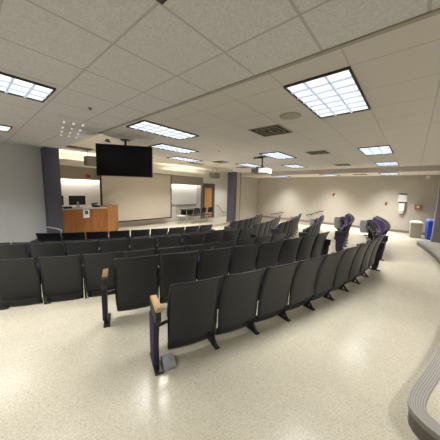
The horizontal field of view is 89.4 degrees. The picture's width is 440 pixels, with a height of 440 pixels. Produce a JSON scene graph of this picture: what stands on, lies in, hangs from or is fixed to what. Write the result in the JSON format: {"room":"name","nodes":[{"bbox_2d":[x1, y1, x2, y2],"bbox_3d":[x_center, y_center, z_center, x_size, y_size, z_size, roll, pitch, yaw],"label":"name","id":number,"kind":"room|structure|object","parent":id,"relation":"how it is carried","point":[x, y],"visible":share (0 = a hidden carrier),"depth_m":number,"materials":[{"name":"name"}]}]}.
{"room":"lecture hall","nodes":[
{"label":"lecture hall","id":0,"kind":"room"},
{"bbox_2d":[0,143,46,243],"bbox_3d":[-6.955,-0.412,4.875,0.100,3.643,5.500,8,10,40],"label":"wall","id":1,"kind":"structure","parent":0,"point":[22,203],"depth_m":6.29,"materials":[{"name":"grey paint"}]},
{"bbox_2d":[41,146,63,233],"bbox_3d":[-5.055,-0.504,6.750,0.370,3.243,0.360,8,10,40],"label":"column","id":2,"kind":"structure","parent":0,"point":[50,161],"depth_m":6.57,"materials":[{"name":"paint"}]},
{"bbox_2d":[59,151,227,226],"bbox_3d":[-3.102,-1.284,12.334,0.100,3.643,11.300,8,10,40],"label":"wall","id":3,"kind":"structure","parent":0,"point":[221,184],"depth_m":13.90,"materials":[{"name":"white paint"}]},
{"bbox_2d":[61,178,100,207],"bbox_3d":[-5.862,-1.058,8.995,0.090,1.250,1.990,8,10,40],"label":"whiteboard","id":4,"kind":"object","parent":3,"relation":"attached to","point":[90,189],"visible":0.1,"depth_m":9.18,"materials":[{"name":"white ceramic"}]},
{"bbox_2d":[96,169,173,222],"bbox_3d":[-3.799,-1.151,10.628,0.220,2.375,3.800,8,10,40],"label":"projection screen","id":5,"kind":"object","parent":3,"relation":"attached to","point":[136,198],"visible":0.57,"depth_m":10.56,"materials":[{"name":"grey fabric"}]},
{"bbox_2d":[172,184,196,205],"bbox_3d":[-2.290,-1.497,13.101,0.090,1.250,2.610,8,10,40],"label":"whiteboard","id":6,"kind":"object","parent":3,"relation":"attached to","point":[182,194],"visible":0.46,"depth_m":13.30,"materials":[{"name":"white ceramic"}]},
{"bbox_2d":[201,183,214,218],"bbox_3d":[-0.806,-1.271,14.859,0.111,2.300,1.240,8,10,40],"label":"door","id":7,"kind":"structure","parent":3,"relation":"in","point":[207,190],"depth_m":14.84,"materials":[{"name":"brown wood"}]},
{"bbox_2d":[108,216,229,235],"bbox_3d":[-2.325,0.459,11.712,2.250,0.393,11.300,8,10,40],"label":"floor","id":8,"kind":"structure","parent":0,"point":[217,221],"depth_m":12.06,"materials":[{"name":"plastic"}]},
{"bbox_2d":[63,205,118,237],"bbox_3d":[-4.892,0.048,8.521,0.891,1.110,2.546,6,9,30],"label":"desk","id":9,"kind":"object","parent":8,"relation":"on","point":[102,218],"visible":0.63,"depth_m":8.21,"materials":[{"name":"orange wood"}]},
{"bbox_2d":[69,196,85,207],"bbox_3d":[-5.153,-0.663,8.056,0.180,0.430,0.540,7,9,35],"label":"monitor","id":10,"kind":"object","parent":9,"relation":"on","point":[73,200],"visible":1,"depth_m":8.04,"materials":[{"name":"black plastic"}]},
{"bbox_2d":[179,208,200,222],"bbox_3d":[-1.556,-0.287,13.223,0.600,0.735,1.700,8,10,40],"label":"table","id":11,"kind":"object","parent":8,"relation":"on","point":[186,212],"visible":0.8,"depth_m":12.96,"materials":[{"name":"black plastic"}]},
{"bbox_2d":[0,222,439,439],"bbox_3d":[0.204,1.160,6.130,14.567,0.600,16.500,8,10,40],"label":"floor","id":12,"kind":"structure","parent":0,"point":[346,368],"depth_m":2.07,"materials":[{"name":"beige tile"}]},
{"bbox_2d":[0,244,30,259],"bbox_3d":[-3.592,0.795,3.881,0.546,0.838,0.404,-1,8,-16],"label":"chair","id":13,"kind":"object","parent":12,"relation":"on","point":[11,251],"visible":0.41,"depth_m":3.73,"materials":[{"name":"black plastic"}]},
{"bbox_2d":[0,257,42,309],"bbox_3d":[-2.854,0.910,3.165,0.546,0.838,0.404,-1,8,-18],"label":"chair","id":14,"kind":"object","parent":12,"relation":"on","point":[20,279],"visible":0.96,"depth_m":3.09,"materials":[{"name":"black plastic"}]},
{"bbox_2d":[11,241,41,248],"bbox_3d":[-4.021,0.841,4.746,0.546,0.838,0.404,-1,8,-16],"label":"chair","id":15,"kind":"object","parent":12,"relation":"on","point":[26,243],"visible":0.07,"depth_m":4.51,"materials":[{"name":"black plastic"}]},
{"bbox_2d":[30,233,61,242],"bbox_3d":[-4.351,0.713,5.650,0.650,0.838,0.365,0,8,-15],"label":"chair","id":16,"kind":"object","parent":12,"relation":"on","point":[41,237],"visible":0.34,"depth_m":5.50,"materials":[{"name":"black plastic"}]},
{"bbox_2d":[27,242,65,262],"bbox_3d":[-3.088,0.788,4.039,0.546,0.838,0.404,-1,8,-19],"label":"chair","id":17,"kind":"object","parent":12,"relation":"on","point":[36,250],"visible":0.44,"depth_m":3.87,"materials":[{"name":"black plastic"}]},
{"bbox_2d":[43,240,71,250],"bbox_3d":[-3.516,0.835,4.901,0.546,0.838,0.404,-1,8,-19],"label":"chair","id":18,"kind":"object","parent":12,"relation":"on","point":[68,240],"visible":0.05,"depth_m":4.68,"materials":[{"name":"black plastic"}]},
{"bbox_2d":[37,255,83,304],"bbox_3d":[-2.357,0.901,3.341,0.546,0.838,0.404,-1,8,-21],"label":"chair","id":19,"kind":"object","parent":12,"relation":"on","point":[61,276],"visible":0.96,"depth_m":3.25,"materials":[{"name":"black plastic"}]},
{"bbox_2d":[61,232,85,241],"bbox_3d":[-3.802,0.704,5.835,0.546,0.838,0.404,-1,8,-18],"label":"chair","id":20,"kind":"object","parent":12,"relation":"on","point":[67,236],"visible":0.44,"depth_m":5.66,"materials":[{"name":"black plastic"}]},
{"bbox_2d":[65,240,98,277],"bbox_3d":[-2.592,0.778,4.221,0.546,0.838,0.404,-1,8,-21],"label":"chair","id":21,"kind":"object","parent":12,"relation":"on","point":[83,247],"visible":0.5,"depth_m":4.06,"materials":[{"name":"black plastic"}]},
{"bbox_2d":[86,231,107,239],"bbox_3d":[-3.305,0.694,6.015,0.546,0.838,0.404,-1,8,-22],"label":"chair","id":22,"kind":"object","parent":12,"relation":"on","point":[100,235],"visible":0.41,"depth_m":5.84,"materials":[{"name":"black plastic"}]},
{"bbox_2d":[82,252,120,298],"bbox_3d":[-1.867,0.889,3.539,0.546,0.838,0.404,-2,8,-23],"label":"chair","id":23,"kind":"object","parent":12,"relation":"on","point":[93,265],"visible":0.66,"depth_m":3.42,"materials":[{"name":"black plastic"}]},
{"bbox_2d":[98,239,128,257],"bbox_3d":[-2.104,0.765,4.425,0.546,0.838,0.404,-2,8,-24],"label":"chair","id":24,"kind":"object","parent":12,"relation":"on","point":[120,245],"visible":0.36,"depth_m":4.26,"materials":[{"name":"black plastic"}]},
{"bbox_2d":[108,230,129,238],"bbox_3d":[-2.818,0.680,6.223,0.546,0.838,0.404,-2,8,-25],"label":"chair","id":25,"kind":"object","parent":12,"relation":"on","point":[125,233],"visible":0.44,"depth_m":6.05,"materials":[{"name":"black plastic"}]},
{"bbox_2d":[101,255,158,327],"bbox_3d":[-1.126,0.833,2.812,0.650,0.838,0.365,-2,8,-24],"label":"chair","id":26,"kind":"object","parent":12,"relation":"on","point":[135,278],"visible":0.96,"depth_m":2.74,"materials":[{"name":"grey plastic"}]},
{"bbox_2d":[122,249,155,257],"bbox_3d":[-1.385,0.873,3.757,0.546,0.838,0.404,-2,8,-26],"label":"chair","id":27,"kind":"object","parent":12,"relation":"on","point":[138,253],"visible":0.26,"depth_m":3.55,"materials":[{"name":"black plastic"}]},
{"bbox_2d":[130,229,149,236],"bbox_3d":[-2.343,0.663,6.459,0.546,0.838,0.404,-2,8,-28],"label":"chair","id":28,"kind":"object","parent":12,"relation":"on","point":[145,232],"visible":0.3,"depth_m":6.29,"materials":[{"name":"black plastic"}]},
{"bbox_2d":[129,237,156,250],"bbox_3d":[-1.625,0.749,4.652,0.546,0.838,0.404,-2,8,-27],"label":"chair","id":29,"kind":"object","parent":12,"relation":"on","point":[151,242],"visible":0.4,"depth_m":4.48,"materials":[{"name":"black plastic"}]},
{"bbox_2d":[150,228,167,236],"bbox_3d":[-1.880,0.641,6.721,0.546,0.838,0.404,-3,9,-31],"label":"chair","id":30,"kind":"object","parent":12,"relation":"on","point":[162,231],"visible":0.34,"depth_m":6.55,"materials":[{"name":"black plastic"}]},
{"bbox_2d":[156,235,181,254],"bbox_3d":[-1.156,0.729,4.901,0.546,0.838,0.404,-3,9,-29],"label":"chair","id":31,"kind":"object","parent":12,"relation":"on","point":[164,241],"visible":0.31,"depth_m":4.73,"materials":[{"name":"black plastic"}]},
{"bbox_2d":[157,246,186,270],"bbox_3d":[-0.912,0.855,3.997,0.546,0.838,0.404,-2,8,-28],"label":"chair","id":32,"kind":"object","parent":12,"relation":"on","point":[180,249],"visible":0.25,"depth_m":3.80,"materials":[{"name":"black plastic"}]},
{"bbox_2d":[168,227,184,235],"bbox_3d":[-1.431,0.616,7.009,0.546,0.838,0.404,-4,9,-34],"label":"chair","id":33,"kind":"object","parent":12,"relation":"on","point":[176,230],"visible":0.38,"depth_m":6.84,"materials":[{"name":"black plastic"}]},
{"bbox_2d":[157,250,198,303],"bbox_3d":[-0.611,0.813,3.078,0.546,0.838,0.404,-2,8,-27],"label":"chair","id":34,"kind":"object","parent":12,"relation":"on","point":[174,268],"visible":0.69,"depth_m":2.95,"materials":[{"name":"black plastic"}]},
{"bbox_2d":[149,276,222,375],"bbox_3d":[-0.336,0.940,2.168,0.650,0.838,0.365,-2,8,-27],"label":"chair","id":35,"kind":"object","parent":12,"relation":"on","point":[191,312],"visible":1,"depth_m":2.08,"materials":[{"name":"grey plastic"}]},
{"bbox_2d":[184,225,199,233],"bbox_3d":[-0.998,0.587,7.322,0.546,0.838,0.404,-4,9,-37],"label":"chair","id":36,"kind":"object","parent":12,"relation":"on","point":[189,229],"visible":0.35,"depth_m":7.15,"materials":[{"name":"black plastic"}]},
{"bbox_2d":[181,233,203,250],"bbox_3d":[-0.698,0.707,5.172,0.546,0.838,0.404,-3,9,-32],"label":"chair","id":37,"kind":"object","parent":12,"relation":"on","point":[190,239],"visible":0.38,"depth_m":5.01,"materials":[{"name":"black plastic"}]},
{"bbox_2d":[186,243,213,278],"bbox_3d":[-0.449,0.834,4.256,0.546,0.838,0.404,-3,9,-31],"label":"chair","id":38,"kind":"object","parent":12,"relation":"on","point":[208,246],"visible":0.21,"depth_m":4.06,"materials":[{"name":"black plastic"}]},
{"bbox_2d":[198,224,214,232],"bbox_3d":[-0.530,0.550,7.704,0.685,0.838,0.404,-5,10,-41],"label":"chair","id":39,"kind":"object","parent":12,"relation":"on","point":[202,228],"visible":0.32,"depth_m":7.51,"materials":[{"name":"black plastic"}]},
{"bbox_2d":[202,231,222,245],"bbox_3d":[-0.253,0.681,5.464,0.546,0.838,0.404,-4,9,-35],"label":"chair","id":40,"kind":"object","parent":12,"relation":"on","point":[212,237],"visible":0.33,"depth_m":5.30,"materials":[{"name":"black plastic"}]},
{"bbox_2d":[196,247,232,280],"bbox_3d":[-0.142,0.794,3.324,0.546,0.838,0.404,-3,9,-29],"label":"chair","id":41,"kind":"object","parent":12,"relation":"on","point":[211,263],"visible":0.66,"depth_m":3.19,"materials":[{"name":"black plastic"}]},
{"bbox_2d":[213,240,236,249],"bbox_3d":[0.004,0.810,4.536,0.546,0.838,0.404,-3,9,-33],"label":"chair","id":42,"kind":"object","parent":12,"relation":"on","point":[217,245],"visible":0.21,"depth_m":4.33,"materials":[{"name":"black plastic"}]},
{"bbox_2d":[221,229,239,241],"bbox_3d":[0.180,0.652,5.777,0.546,0.838,0.404,-4,9,-37],"label":"chair","id":43,"kind":"object","parent":12,"relation":"on","point":[231,235],"visible":0.38,"depth_m":5.61,"materials":[{"name":"black plastic"}]},
{"bbox_2d":[224,220,239,229],"bbox_3d":[0.451,0.441,8.746,0.365,0.838,0.650,7,9,37],"label":"chair","id":44,"kind":"object","parent":12,"relation":"on","point":[234,224],"visible":0.48,"depth_m":8.61,"materials":[{"name":"black plastic"}]},
{"bbox_2d":[208,268,265,349],"bbox_3d":[0.166,0.916,2.457,0.546,0.838,0.404,-3,9,-29],"label":"chair","id":45,"kind":"object","parent":12,"relation":"on","point":[239,292],"visible":0.87,"depth_m":2.35,"materials":[{"name":"grey plastic"}]},
{"bbox_2d":[228,243,260,273],"bbox_3d":[0.317,0.772,3.589,0.546,0.838,0.404,-3,9,-31],"label":"chair","id":46,"kind":"object","parent":12,"relation":"on","point":[243,258],"visible":0.54,"depth_m":3.45,"materials":[{"name":"black plastic"}]},
{"bbox_2d":[235,237,255,245],"bbox_3d":[0.444,0.783,4.835,0.546,0.838,0.404,-4,9,-35],"label":"chair","id":47,"kind":"object","parent":12,"relation":"on","point":[250,241],"visible":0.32,"depth_m":4.64,"materials":[{"name":"black plastic"}]},
{"bbox_2d":[237,228,255,239],"bbox_3d":[0.651,0.615,6.155,0.685,0.838,0.404,-5,10,-40],"label":"chair","id":48,"kind":"object","parent":12,"relation":"on","point":[247,233],"visible":0.34,"depth_m":5.97,"materials":[{"name":"black plastic"}]},
{"bbox_2d":[250,223,260,237],"bbox_3d":[1.206,0.541,8.144,0.365,0.838,0.650,7,9,37],"label":"chair","id":49,"kind":"object","parent":12,"relation":"on","point":[256,227],"visible":0.38,"depth_m":8.08,"materials":[{"name":"black plastic"}]},
{"bbox_2d":[258,222,266,236],"bbox_3d":[1.537,0.486,8.628,0.404,0.838,0.546,7,9,34],"label":"chair","id":50,"kind":"object","parent":12,"relation":"on","point":[262,226],"visible":0.48,"depth_m":8.50,"materials":[{"name":"black plastic"}]},
{"bbox_2d":[254,235,271,243],"bbox_3d":[0.873,0.753,5.153,0.546,0.838,0.404,-4,9,-38],"label":"chair","id":51,"kind":"object","parent":12,"relation":"on","point":[263,239],"visible":0.27,"depth_m":4.96,"materials":[{"name":"black plastic"}]},
{"bbox_2d":[263,220,271,235],"bbox_3d":[1.831,0.436,9.075,0.404,0.838,0.546,6,9,31],"label":"chair","id":52,"kind":"object","parent":12,"relation":"on","point":[266,229],"visible":0.45,"depth_m":8.94,"materials":[{"name":"black plastic"}]},
{"bbox_2d":[255,240,283,269],"bbox_3d":[0.766,0.747,3.872,0.546,0.838,0.404,-3,9,-33],"label":"chair","id":53,"kind":"object","parent":12,"relation":"on","point":[268,253],"visible":0.57,"depth_m":3.73,"materials":[{"name":"black plastic"}]},
{"bbox_2d":[246,261,299,334],"bbox_3d":[0.623,0.894,2.722,0.546,0.838,0.404,-3,9,-31],"label":"chair","id":54,"kind":"object","parent":12,"relation":"on","point":[273,297],"visible":0.77,"depth_m":2.62,"materials":[{"name":"black plastic"}]},
{"bbox_2d":[270,233,284,241],"bbox_3d":[1.340,0.716,5.534,0.685,0.838,0.404,-5,10,-40],"label":"chair","id":55,"kind":"object","parent":12,"relation":"on","point":[276,237],"visible":0.15,"depth_m":5.30,"materials":[{"name":"black plastic"}]},
{"bbox_2d":[271,221,286,234],"bbox_3d":[1.957,0.472,7.527,0.365,0.838,0.650,7,9,37],"label":"chair","id":56,"kind":"object","parent":12,"relation":"on","point":[278,229],"visible":0.59,"depth_m":7.32,"materials":[{"name":"black plastic"}]},
{"bbox_2d":[283,220,290,238],"bbox_3d":[2.290,0.418,8.009,0.404,0.838,0.546,7,9,34],"label":"chair","id":57,"kind":"object","parent":12,"relation":"on","point":[285,230],"visible":0.47,"depth_m":7.91,"materials":[{"name":"black plastic"}]},
{"bbox_2d":[277,237,302,265],"bbox_3d":[1.204,0.720,4.173,0.546,0.838,0.404,-4,9,-36],"label":"chair","id":58,"kind":"object","parent":12,"relation":"on","point":[288,251],"visible":0.57,"depth_m":4.04,"materials":[{"name":"black plastic"}]},
{"bbox_2d":[285,219,294,238],"bbox_3d":[2.587,0.368,8.453,0.404,0.838,0.546,6,9,32],"label":"chair","id":59,"kind":"object","parent":12,"relation":"on","point":[292,221],"visible":0.52,"depth_m":8.32,"materials":[{"name":"black plastic"}]},
{"bbox_2d":[278,255,325,321],"bbox_3d":[1.070,0.870,3.004,0.546,0.838,0.404,-3,9,-33],"label":"chair","id":60,"kind":"object","parent":12,"relation":"on","point":[303,282],"visible":0.78,"depth_m":2.90,"materials":[{"name":"black plastic"}]},
{"bbox_2d":[295,234,317,261],"bbox_3d":[1.631,0.690,4.492,0.546,0.838,0.404,-4,10,-38],"label":"chair","id":61,"kind":"object","parent":12,"relation":"on","point":[306,243],"visible":0.51,"depth_m":4.35,"materials":[{"name":"black plastic"}]},
{"bbox_2d":[299,224,314,236],"bbox_3d":[2.681,0.568,6.951,0.365,0.838,0.650,7,9,37],"label":"chair","id":62,"kind":"object","parent":12,"relation":"on","point":[307,231],"visible":0.43,"depth_m":6.75,"materials":[{"name":"black plastic"}]},
{"bbox_2d":[310,231,330,258],"bbox_3d":[2.098,0.653,4.873,0.685,0.838,0.404,-5,10,-40],"label":"chair","id":63,"kind":"object","parent":12,"relation":"on","point":[320,247],"visible":0.51,"depth_m":4.75,"materials":[{"name":"black plastic"}]},
{"bbox_2d":[302,250,344,310],"bbox_3d":[1.506,0.843,3.302,0.546,0.838,0.404,-4,9,-35],"label":"chair","id":64,"kind":"object","parent":12,"relation":"on","point":[326,272],"visible":0.68,"depth_m":3.19,"materials":[{"name":"black plastic"}]},
{"bbox_2d":[322,245,359,300],"bbox_3d":[1.932,0.814,3.617,0.546,0.838,0.404,-4,9,-38],"label":"chair","id":65,"kind":"object","parent":12,"relation":"on","point":[342,271],"visible":0.62,"depth_m":3.50,"materials":[{"name":"black plastic"}]},
{"bbox_2d":[331,223,350,252],"bbox_3d":[3.456,0.502,6.315,0.365,0.838,0.650,7,9,37],"label":"chair","id":66,"kind":"object","parent":12,"relation":"on","point":[340,234],"visible":0.94,"depth_m":6.08,"materials":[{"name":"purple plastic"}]},
{"bbox_2d":[334,213,349,227],"bbox_3d":[5.291,0.112,9.674,0.544,0.838,0.683,5,8,21],"label":"chair","id":67,"kind":"object","parent":12,"relation":"on","point":[337,220],"visible":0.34,"depth_m":10.00,"materials":[{"name":"black plastic"}]},
{"bbox_2d":[339,241,370,291],"bbox_3d":[2.346,0.782,3.948,0.546,0.838,0.404,-5,10,-40],"label":"chair","id":68,"kind":"object","parent":12,"relation":"on","point":[354,270],"visible":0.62,"depth_m":3.82,"materials":[{"name":"black plastic"}]},
{"bbox_2d":[347,237,379,283],"bbox_3d":[2.749,0.748,4.294,0.546,0.838,0.404,-5,10,-42],"label":"chair","id":69,"kind":"object","parent":12,"relation":"on","point":[365,261],"visible":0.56,"depth_m":4.16,"materials":[{"name":"black plastic"}]},
{"bbox_2d":[359,216,378,237],"bbox_3d":[5.869,0.247,8.765,0.544,0.838,0.683,5,8,24],"label":"chair","id":70,"kind":"object","parent":12,"relation":"on","point":[364,224],"visible":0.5,"depth_m":9.07,"materials":[{"name":"grey plastic"}]},
{"bbox_2d":[356,234,384,276],"bbox_3d":[3.188,0.706,4.702,0.685,0.838,0.404,-6,10,-44],"label":"chair","id":71,"kind":"object","parent":12,"relation":"on","point":[376,253],"visible":0.57,"depth_m":4.67,"materials":[{"name":"grey plastic"}]},
{"bbox_2d":[368,217,381,239],"bbox_3d":[5.675,0.317,8.198,0.404,0.838,0.546,5,8,26],"label":"chair","id":72,"kind":"object","parent":12,"relation":"on","point":[379,218],"visible":0.5,"depth_m":8.06,"materials":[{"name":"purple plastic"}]},
{"bbox_2d":[373,226,390,260],"bbox_3d":[4.255,0.579,5.901,0.365,0.838,0.650,7,9,37],"label":"chair","id":73,"kind":"object","parent":12,"relation":"on","point":[385,238],"visible":0.48,"depth_m":5.67,"materials":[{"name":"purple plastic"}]},
{"bbox_2d":[409,220,423,237],"bbox_3d":[7.867,0.364,8.953,0.396,0.670,0.396,7,9,35],"label":"trash can","id":74,"kind":"object","parent":12,"relation":"on","point":[415,228],"visible":1,"depth_m":8.82,"materials":[{"name":"beige plastic"}]},
{"bbox_2d":[425,218,433,239],"bbox_3d":[8.183,0.357,8.610,0.330,0.790,0.560,7,9,35],"label":"recycling bin","id":75,"kind":"object","parent":12,"relation":"on","point":[429,222],"visible":0.52,"depth_m":8.49,"materials":[{"name":"blue plastic"}]},
{"bbox_2d":[0,0,439,172],"bbox_3d":[0.506,-1.950,5.534,14.000,0.250,16.500,8,10,40],"label":"ceiling","id":76,"kind":"structure","parent":0,"point":[125,61],"depth_m":2.11,"materials":[{"name":"tile"}]},
{"bbox_2d":[0,124,12,131],"bbox_3d":[-4.571,-1.748,3.962,0.612,0.022,1.224,8,10,40],"label":"recessed light","id":77,"kind":"object","parent":76,"relation":"in","point":[4,128],"visible":1,"depth_m":4.31,"materials":[{"name":"white plastic"}]},
{"bbox_2d":[0,71,55,102],"bbox_3d":[-2.491,-1.466,2.262,0.612,0.022,1.224,8,10,40],"label":"recessed light","id":78,"kind":"object","parent":76,"relation":"in","point":[10,84],"visible":1,"depth_m":2.53,"materials":[{"name":"white plastic"}]},
{"bbox_2d":[56,114,91,138],"bbox_3d":[-2.881,-1.753,4.313,0.440,0.009,1.900,-4,9,-37],"label":"recessed light","id":79,"kind":"object","parent":76,"relation":"in","point":[68,126],"visible":1,"depth_m":4.11,"materials":[{"name":"tile"}]},
{"bbox_2d":[66,145,92,149],"bbox_3d":[-4.816,-2.458,7.583,0.450,0.011,0.800,8,10,40],"label":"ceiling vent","id":80,"kind":"object","parent":76,"relation":"in","point":[68,146],"visible":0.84,"depth_m":7.55,"materials":[{"name":"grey metal"}]},
{"bbox_2d":[84,150,95,166],"bbox_3d":[-4.605,-2.228,8.022,0.360,0.553,0.440,8,10,40],"label":"loudspeaker","id":81,"kind":"object","parent":76,"relation":"hanging from","point":[88,160],"visible":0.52,"depth_m":7.87,"materials":[{"name":"beige plastic"}]},
{"bbox_2d":[95,139,152,177],"bbox_3d":[-2.178,-1.422,5.139,1.200,0.838,0.214,0,8,-12],"label":"television","id":82,"kind":"object","parent":76,"relation":"hanging from","point":[125,160],"visible":1,"depth_m":5.04,"materials":[{"name":"black plastic"}]},
{"bbox_2d":[126,120,198,139],"bbox_3d":[-1.054,-1.687,4.247,0.612,0.022,1.224,8,10,40],"label":"recessed light","id":83,"kind":"object","parent":76,"relation":"in","point":[144,125],"visible":1,"depth_m":4.17,"materials":[{"name":"white plastic"}]},
{"bbox_2d":[148,143,198,153],"bbox_3d":[-1.235,-1.930,6.054,0.612,0.022,1.224,8,10,40],"label":"recessed light","id":84,"kind":"object","parent":76,"relation":"in","point":[162,146],"visible":1,"depth_m":5.99,"materials":[{"name":"white plastic"}]},
{"bbox_2d":[152,144,194,152],"bbox_3d":[-1.235,-1.938,6.053,0.584,0.003,1.196,8,10,40],"label":"diffuser","id":85,"kind":"object","parent":84,"relation":"attached to","point":[167,147],"depth_m":5.99,"materials":[{"name":"white plastic"}]},
{"bbox_2d":[167,156,201,161],"bbox_3d":[-1.261,-2.196,8.069,0.612,0.022,1.224,8,10,40],"label":"recessed light","id":86,"kind":"object","parent":76,"relation":"in","point":[175,157],"visible":0.98,"depth_m":8.01,"materials":[{"name":"white plastic"}]},
{"bbox_2d":[236,163,263,166],"bbox_3d":[1.258,-2.286,9.299,0.612,0.022,1.224,8,10,40],"label":"recessed light","id":87,"kind":"object","parent":76,"relation":"in","point":[242,164],"visible":0.91,"depth_m":9.23,"materials":[{"name":"white plastic"}]},
{"bbox_2d":[251,156,271,173],"bbox_3d":[1.308,-1.736,7.039,0.550,0.519,0.455,6,9,32],"label":"projector","id":88,"kind":"object","parent":76,"relation":"hanging from","point":[258,170],"visible":1,"depth_m":6.94,"materials":[{"name":"white plastic"}]},
{"bbox_2d":[98,8,439,133],"bbox_3d":[0.777,-1.318,1.776,8.600,0.016,0.050,8,10,40],"label":"trim","id":89,"kind":"structure","parent":76,"relation":"attached to","point":[436,11],"depth_m":1.79,"materials":[{"name":"metal"}]},
{"bbox_2d":[248,124,292,136],"bbox_3d":[0.918,-1.607,4.029,0.580,0.011,0.580,8,10,40],"label":"ceiling vent","id":90,"kind":"object","parent":76,"relation":"in","point":[277,129],"visible":1,"depth_m":4.01,"materials":[{"name":"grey metal"}]},
{"bbox_2d":[259,152,296,158],"bbox_3d":[1.766,-1.931,6.701,0.612,0.022,1.224,8,10,40],"label":"recessed light","id":91,"kind":"object","parent":76,"relation":"in","point":[277,155],"visible":1,"depth_m":6.64,"materials":[{"name":"white plastic"}]},
{"bbox_2d":[268,152,293,158],"bbox_3d":[1.766,-1.939,6.700,0.584,0.003,1.196,8,10,40],"label":"diffuser","id":92,"kind":"object","parent":91,"relation":"attached to","point":[277,155],"depth_m":6.66,"materials":[{"name":"white plastic"}]},
{"bbox_2d":[279,112,300,119],"bbox_3d":[1.013,-1.498,3.214,0.300,0.011,0.300,8,10,40],"label":"ceiling speaker","id":93,"kind":"object","parent":76,"relation":"attached to","point":[291,115],"visible":1,"depth_m":3.19},
{"bbox_2d":[282,164,307,167],"bbox_3d":[3.106,-2.225,9.227,0.612,0.022,1.224,8,10,40],"label":"recessed light","id":94,"kind":"object","parent":76,"relation":"in","point":[289,165],"visible":0.97,"depth_m":9.17,"materials":[{"name":"white plastic"}]},
{"bbox_2d":[306,150,328,154],"bbox_3d":[2.645,-1.820,6.014,0.500,0.011,0.500,8,10,40],"label":"ceiling vent","id":95,"kind":"object","parent":76,"relation":"in","point":[321,151],"visible":1,"depth_m":6.00,"materials":[{"name":"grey metal"}]},
{"bbox_2d":[283,66,370,118],"bbox_3d":[1.293,-1.402,2.582,0.612,0.022,1.224,8,10,40],"label":"recessed light","id":96,"kind":"object","parent":76,"relation":"in","point":[338,92],"visible":1,"depth_m":2.45,"materials":[{"name":"white plastic"}]},
{"bbox_2d":[357,145,392,155],"bbox_3d":[3.892,-1.718,5.539,0.612,0.022,1.224,8,10,40],"label":"recessed light","id":97,"kind":"object","parent":76,"relation":"in","point":[385,149],"visible":1,"depth_m":5.47,"materials":[{"name":"white plastic"}]},
{"bbox_2d":[362,146,389,154],"bbox_3d":[3.892,-1.726,5.538,0.584,0.003,1.196,8,10,40],"label":"diffuser","id":98,"kind":"object","parent":97,"relation":"attached to","point":[374,150],"depth_m":5.48,"materials":[{"name":"white plastic"}]},
{"bbox_2d":[375,161,398,166],"bbox_3d":[5.862,-1.958,7.789,0.612,0.022,1.224,8,10,40],"label":"recessed light","id":99,"kind":"object","parent":76,"relation":"in","point":[391,163],"visible":1,"depth_m":7.69,"materials":[{"name":"white plastic"}]},
{"bbox_2d":[227,172,236,223],"bbox_3d":[0.695,-1.194,13.230,0.500,3.243,0.240,8,10,40],"label":"column","id":100,"kind":"structure","parent":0,"point":[232,176],"depth_m":13.09,"materials":[{"name":"paint"}]},
{"bbox_2d":[236,172,240,220],"bbox_3d":[1.036,-1.150,13.350,0.070,3.343,0.380,8,10,40],"label":"wall","id":101,"kind":"structure","parent":0,"point":[238,173],"depth_m":13.30,"materials":[{"name":"beige paint"}]},
{"bbox_2d":[239,176,257,219],"bbox_3d":[1.798,-1.141,14.204,0.120,3.145,1.900,8,10,40],"label":"wall","id":102,"kind":"structure","parent":0,"point":[248,185],"depth_m":14.04,"materials":[{"name":"beige paint"}]},
{"bbox_2d":[241,165,439,177],"bbox_3d":[6.221,-2.207,10.242,11.500,0.248,1.900,8,10,40],"label":"ceiling","id":103,"kind":"structure","parent":0,"point":[431,169],"depth_m":9.64,"materials":[{"name":"paint"}]},
{"bbox_2d":[256,175,439,232],"bbox_3d":[6.766,-0.865,11.255,11.700,3.643,0.120,8,10,40],"label":"wall","id":104,"kind":"structure","parent":0,"point":[363,197],"depth_m":11.26,"materials":[{"name":"beige paint"}]},
{"bbox_2d":[256,215,424,234],"bbox_3d":[6.764,0.313,11.291,11.500,0.100,0.018,8,10,40],"label":"baseboard","id":105,"kind":"structure","parent":104,"relation":"attached to","point":[356,226],"depth_m":11.91,"materials":[{"name":"grey plastic"}]},
{"bbox_2d":[398,202,406,214],"bbox_3d":[8.138,-0.517,9.946,0.300,0.555,0.110,8,10,40],"label":"wall dispenser","id":106,"kind":"object","parent":104,"relation":"attached to","point":[402,205],"visible":1,"depth_m":9.92,"materials":[{"name":"white plastic"}]},
{"bbox_2d":[398,194,407,201],"bbox_3d":[8.155,-0.996,9.933,0.310,0.360,0.030,8,10,40],"label":"notice","id":107,"kind":"object","parent":104,"relation":"attached to","point":[402,197],"visible":1,"depth_m":9.93,"materials":[{"name":"white paper"}]},
{"bbox_2d":[422,241,439,423],"bbox_3d":[5.165,1.298,3.292,3.371,0.143,9.500,8,10,40],"label":"floor","id":108,"kind":"structure","parent":0,"point":[433,402],"depth_m":1.65,"materials":[{"name":"beige stone"}]},
{"bbox_2d":[407,240,439,439],"bbox_3d":[4.504,1.139,3.930,1.714,0.039,9.380,8,10,40],"label":"trim","id":109,"kind":"structure","parent":108,"relation":"attached to","point":[422,388],"depth_m":1.70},
{"bbox_2d":[431,182,439,242],"bbox_3d":[7.648,-0.532,7.219,0.880,2.600,0.550,8,10,40],"label":"column","id":110,"kind":"structure","parent":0,"point":[435,235],"depth_m":7.36,"materials":[{"name":"grey paint"}]},
{"bbox_3d":[-5.965,-0.723,7.452,2.000,3.643,0.120,8,10,40],"label":"wall","id":111,"kind":"structure","parent":0,"visible":0},
{"bbox_2d":[60,165,202,184],"bbox_3d":[-3.746,-2.081,10.861,0.100,0.470,8.130,8,10,40],"label":"trim","id":112,"kind":"structure","parent":111,"relation":"attached to","point":[72,172],"depth_m":9.00,"materials":[{"name":"beige paint"}]},
{"bbox_2d":[59,159,206,177],"bbox_3d":[-3.578,-2.391,10.682,0.320,0.200,8.130,8,10,40],"label":"trim","id":113,"kind":"structure","parent":111,"relation":"attached to","point":[66,162],"depth_m":11.08,"materials":[{"name":"beige paint"}]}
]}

